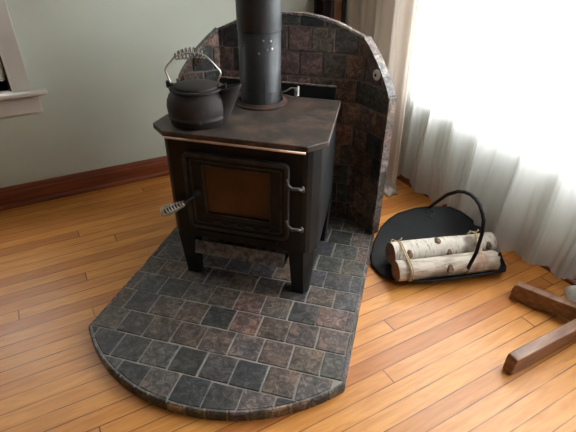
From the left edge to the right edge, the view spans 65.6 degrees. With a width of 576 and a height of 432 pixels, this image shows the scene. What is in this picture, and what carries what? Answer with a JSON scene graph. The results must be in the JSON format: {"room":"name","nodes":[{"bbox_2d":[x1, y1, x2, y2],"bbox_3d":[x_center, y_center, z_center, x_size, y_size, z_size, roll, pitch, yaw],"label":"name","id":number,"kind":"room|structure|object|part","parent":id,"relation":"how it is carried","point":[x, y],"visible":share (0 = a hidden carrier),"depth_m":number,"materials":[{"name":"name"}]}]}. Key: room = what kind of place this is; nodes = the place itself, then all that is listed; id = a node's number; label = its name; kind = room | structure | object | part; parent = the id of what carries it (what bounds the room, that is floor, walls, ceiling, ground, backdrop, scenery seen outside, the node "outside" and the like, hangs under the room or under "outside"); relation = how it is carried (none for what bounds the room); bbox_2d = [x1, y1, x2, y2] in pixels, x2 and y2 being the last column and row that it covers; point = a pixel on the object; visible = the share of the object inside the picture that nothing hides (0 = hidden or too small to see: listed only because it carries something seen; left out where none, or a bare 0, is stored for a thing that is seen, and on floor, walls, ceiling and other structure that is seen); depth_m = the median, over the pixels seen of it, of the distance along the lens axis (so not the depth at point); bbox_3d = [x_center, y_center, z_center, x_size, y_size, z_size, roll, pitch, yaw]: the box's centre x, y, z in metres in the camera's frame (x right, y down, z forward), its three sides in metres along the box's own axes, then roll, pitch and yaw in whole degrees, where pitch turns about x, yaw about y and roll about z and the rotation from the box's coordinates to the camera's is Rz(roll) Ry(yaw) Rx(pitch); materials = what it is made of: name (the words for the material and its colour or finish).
{"room":"living room","nodes":[
{"label":"living room","id":0,"kind":"room"},
{"bbox_2d":[0,0,313,187],"bbox_3d":[-1.743,-1.040,1.568,4.695,2.471,0.106,-16,36,-24],"label":"wall","id":1,"kind":"structure","parent":0,"point":[101,64],"depth_m":2.25,"materials":[{"name":"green paint"}]},
{"bbox_2d":[0,0,47,117],"bbox_3d":[-1.602,-0.957,1.648,1.013,1.310,0.131,-16,36,-24],"label":"window","id":2,"kind":"structure","parent":1,"relation":"in","point":[21,99],"depth_m":2.05,"materials":[{"name":"beige paint"}]},
{"bbox_2d":[0,66,4,80],"bbox_3d":[-1.606,-0.987,1.634,0.699,1.057,0.008,-16,36,-24],"label":"blind","id":3,"kind":"object","parent":2,"relation":"attached to","point":[2,71],"depth_m":2.04,"materials":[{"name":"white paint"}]},
{"bbox_3d":[-1.617,-0.981,1.663,0.727,1.116,0.028,-16,36,-24],"label":"sash","id":4,"kind":"part","parent":2,"relation":"part of","materials":[{"name":"black paint"}]},
{"bbox_2d":[0,156,168,210],"bbox_3d":[-1.721,-0.009,2.144,4.695,0.113,0.027,-16,36,-24],"label":"baseboard","id":5,"kind":"structure","parent":1,"relation":"attached to","point":[15,196],"depth_m":2.42,"materials":[{"name":"brown wood"}]},
{"bbox_2d":[314,0,334,18],"bbox_3d":[0.212,-1.422,2.459,0.157,2.167,0.037,-16,36,-24],"label":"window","id":6,"kind":"structure","parent":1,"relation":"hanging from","point":[321,7],"depth_m":2.59,"materials":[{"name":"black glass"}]},
{"bbox_2d":[334,0,341,21],"bbox_3d":[0.296,-1.449,2.551,0.054,1.934,0.025,-16,36,-24],"label":"trim","id":7,"kind":"structure","parent":1,"relation":"attached to","point":[338,3],"depth_m":2.67,"materials":[{"name":"brown wood"}]},
{"bbox_2d":[0,175,575,431],"bbox_3d":[-0.560,1.188,0.408,4.907,0.056,5.048,-16,36,-24],"label":"floor","id":8,"kind":"structure","parent":0,"point":[426,356],"depth_m":1.55,"materials":[{"name":"brown wood"}]},
{"bbox_2d":[88,212,373,420],"bbox_3d":[-0.158,0.260,1.813,0.911,0.036,1.223,9,33,13],"label":"hearth pad","id":9,"kind":"object","parent":8,"relation":"on","point":[229,339],"visible":0.76,"depth_m":1.55,"materials":[{"name":"tile"}]},
{"bbox_2d":[153,76,340,293],"bbox_3d":[-0.125,-0.127,1.779,0.616,0.657,0.616,9,33,13],"label":"wood stove","id":10,"kind":"object","parent":9,"relation":"on","point":[257,185],"visible":0.94,"depth_m":1.56,"materials":[{"name":"black paint"}]},
{"bbox_3d":[-0.407,-0.027,1.581,0.099,0.066,0.042,9,33,13],"label":"coil handle","id":11,"kind":"part","parent":10,"relation":"part of","materials":[{"name":"metal"}]},
{"bbox_3d":[-0.380,0.130,1.795,0.070,0.201,0.070,9,33,13],"label":"leg","id":12,"kind":"part","parent":10,"relation":"part of","materials":[{"name":"black paint"}]},
{"bbox_2d":[164,47,241,129],"bbox_3d":[-0.300,-0.434,1.492,0.232,0.246,0.210,28,41,36],"label":"kettle","id":13,"kind":"object","parent":10,"relation":"on","point":[192,104],"visible":1,"depth_m":1.46,"materials":[{"name":"metal"}]},
{"bbox_3d":[-0.315,-0.483,1.471,0.195,0.111,0.006,4,32,6],"label":"bail handle","id":14,"kind":"part","parent":13,"relation":"part of","materials":[{"name":"metal"}]},
{"bbox_3d":[-0.308,-0.439,1.498,0.151,0.015,0.151,9,33,13],"label":"lid","id":15,"kind":"part","parent":13,"relation":"part of","materials":[{"name":"metal"}]},
{"bbox_3d":[-0.219,-0.382,1.515,0.128,0.132,0.098,9,33,13],"label":"spout","id":16,"kind":"part","parent":13,"relation":"part of","materials":[{"name":"metal"}]},
{"bbox_3d":[-0.178,-0.068,1.552,0.347,0.268,0.014,9,33,13],"label":"door","id":17,"kind":"part","parent":10,"relation":"part of","materials":[{"name":"black paint"}]},
{"bbox_3d":[-0.179,-0.066,1.549,0.376,0.296,0.021,9,33,13],"label":"door frame","id":18,"kind":"part","parent":10,"relation":"part of","materials":[{"name":"metal"}]},
{"bbox_3d":[-0.175,-0.078,1.545,0.233,0.184,0.004,9,33,13],"label":"glass pane","id":19,"kind":"part","parent":10,"relation":"part of","materials":[{"name":"brown glass"}]},
{"bbox_3d":[-0.188,0.080,1.652,0.312,0.023,0.008,9,33,13],"label":"rail","id":20,"kind":"part","parent":10,"relation":"part of","materials":[{"name":"black metal"}]},
{"bbox_3d":[-0.121,-0.365,1.636,0.616,0.020,0.494,9,33,13],"label":"plate","id":21,"kind":"part","parent":10,"relation":"part of","materials":[{"name":"brown metal"}]},
{"bbox_2d":[235,0,298,104],"bbox_3d":[-0.074,-1.215,1.273,0.213,1.802,0.164,-10,33,-16],"label":"pipe","id":22,"kind":"object","parent":10,"relation":"on","point":[259,22],"visible":1,"depth_m":1.58,"materials":[{"name":"metal"}]},
{"bbox_3d":[0.004,-0.473,1.700,0.080,0.048,0.020,9,33,13],"label":"damper handle","id":23,"kind":"part","parent":22,"relation":"part of","materials":[{"name":"metal"}]},
{"bbox_3d":[0.056,0.190,1.706,0.094,0.201,0.091,9,33,13],"label":"leg","id":24,"kind":"part","parent":10,"relation":"part of","materials":[{"name":"black paint"}]},
{"bbox_3d":[0.157,0.011,1.993,0.062,0.201,0.091,9,33,13],"label":"leg","id":25,"kind":"part","parent":10,"relation":"part of","materials":[{"name":"black paint"}]},
{"bbox_2d":[176,11,396,233],"bbox_3d":[-0.018,-0.410,1.997,0.951,0.908,0.177,9,33,13],"label":"shield","id":26,"kind":"object","parent":9,"relation":"on","point":[315,49],"visible":0.52,"depth_m":1.90,"materials":[{"name":"tile"}]},
{"bbox_3d":[-0.390,-0.434,2.110,0.201,0.824,0.027,-16,36,-24],"label":"panel","id":27,"kind":"part","parent":26,"relation":"part of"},
{"bbox_3d":[0.004,-0.444,2.059,0.652,0.901,0.027,9,33,13],"label":"panel","id":28,"kind":"part","parent":26,"relation":"part of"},
{"bbox_3d":[0.358,-0.320,1.940,0.027,0.824,0.202,-16,36,-24],"label":"panel","id":29,"kind":"part","parent":26,"relation":"part of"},
{"bbox_2d":[348,0,419,196],"bbox_3d":[0.452,-1.184,2.101,0.128,2.187,0.624,-16,36,-24],"label":"drape","id":30,"kind":"object","parent":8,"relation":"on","point":[391,24],"visible":0.31,"depth_m":2.23,"materials":[{"name":"beige fabric"}]},
{"bbox_2d":[371,190,505,282],"bbox_3d":[0.659,0.032,1.879,0.611,0.366,0.406,-9,33,-15],"label":"log holder","id":31,"kind":"object","parent":8,"relation":"on","point":[431,221],"visible":0.55,"depth_m":2.03,"materials":[{"name":"black metal"}]},
{"bbox_2d":[386,232,496,264],"bbox_3d":[0.662,0.138,1.922,0.473,0.106,0.113,-6,33,-11],"label":"birch log","id":32,"kind":"object","parent":31,"relation":"in","point":[447,245],"visible":0.72,"depth_m":1.88,"materials":[{"name":"white wood"}]},
{"bbox_2d":[390,237,413,281],"bbox_3d":[0.459,0.183,1.843,0.064,0.117,0.207,-1,32,-3],"label":"tie","id":33,"kind":"object","parent":32,"relation":"attached to","point":[398,241],"visible":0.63,"depth_m":1.79,"materials":[{"name":"beige wicker"}]},
{"bbox_2d":[466,229,486,272],"bbox_3d":[0.793,0.147,1.904,0.056,0.123,0.226,4,32,6],"label":"tie","id":34,"kind":"object","parent":32,"relation":"attached to","point":[470,231],"visible":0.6,"depth_m":1.89,"materials":[{"name":"beige wicker"}]},
{"bbox_2d":[391,250,500,281],"bbox_3d":[0.648,0.205,1.826,0.435,0.095,0.104,-5,32,-9],"label":"birch log","id":35,"kind":"object","parent":31,"relation":"in","point":[454,264],"visible":0.93,"depth_m":1.79,"materials":[{"name":"white wood"}]},
{"bbox_3d":[0.693,0.013,1.879,0.015,0.331,0.407,-6,33,-10],"label":"hoop handle","id":36,"kind":"part","parent":31,"relation":"part of","materials":[{"name":"black metal"}]},
{"bbox_2d":[447,0,575,279],"bbox_3d":[1.226,-0.493,1.005,0.111,2.184,1.829,-16,36,-24],"label":"sheer curtain","id":37,"kind":"object","parent":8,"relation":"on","point":[517,156],"visible":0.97,"depth_m":1.75,"materials":[{"name":"white fabric"}]},
{"bbox_2d":[503,281,575,374],"bbox_3d":[1.041,0.398,1.472,0.552,0.184,0.428,15,35,21],"label":"pedestal base","id":38,"kind":"object","parent":8,"relation":"on","point":[524,356],"visible":1,"depth_m":1.52,"materials":[{"name":"brown wood"}]},
{"bbox_2d":[564,285,575,301],"bbox_3d":[1.161,0.317,1.720,0.141,0.054,0.188,-16,36,-24],"label":"cloth bundle","id":39,"kind":"object","parent":8,"relation":"on","point":[570,291],"visible":0.85,"depth_m":1.74,"materials":[{"name":"white fabric"}]},
{"bbox_2d":[345,0,348,24],"bbox_3d":[1.527,-0.507,0.771,0.106,2.471,4.942,-16,36,-24],"label":"wall","id":40,"kind":"structure","parent":0,"point":[347,4],"depth_m":2.69,"materials":[{"name":"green paint"}]},
{"bbox_2d":[341,0,346,23],"bbox_3d":[0.334,-1.458,2.566,0.025,1.934,0.032,-16,36,-24],"label":"trim","id":41,"kind":"structure","parent":40,"relation":"attached to","point":[344,2],"depth_m":2.69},
{"bbox_2d":[397,0,490,205],"bbox_3d":[0.703,-1.044,1.874,0.062,2.178,0.552,-16,36,-24],"label":"sheer curtain","id":42,"kind":"object","parent":40,"relation":"hanging from","point":[449,34],"visible":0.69,"depth_m":2.12,"materials":[{"name":"white fabric"}]},
{"bbox_2d":[397,174,575,285],"bbox_3d":[1.484,0.534,1.329,0.027,0.113,4.836,-16,36,-24],"label":"baseboard","id":43,"kind":"structure","parent":40,"relation":"attached to","point":[401,178],"depth_m":2.34,"materials":[{"name":"brown wood"}]}
]}

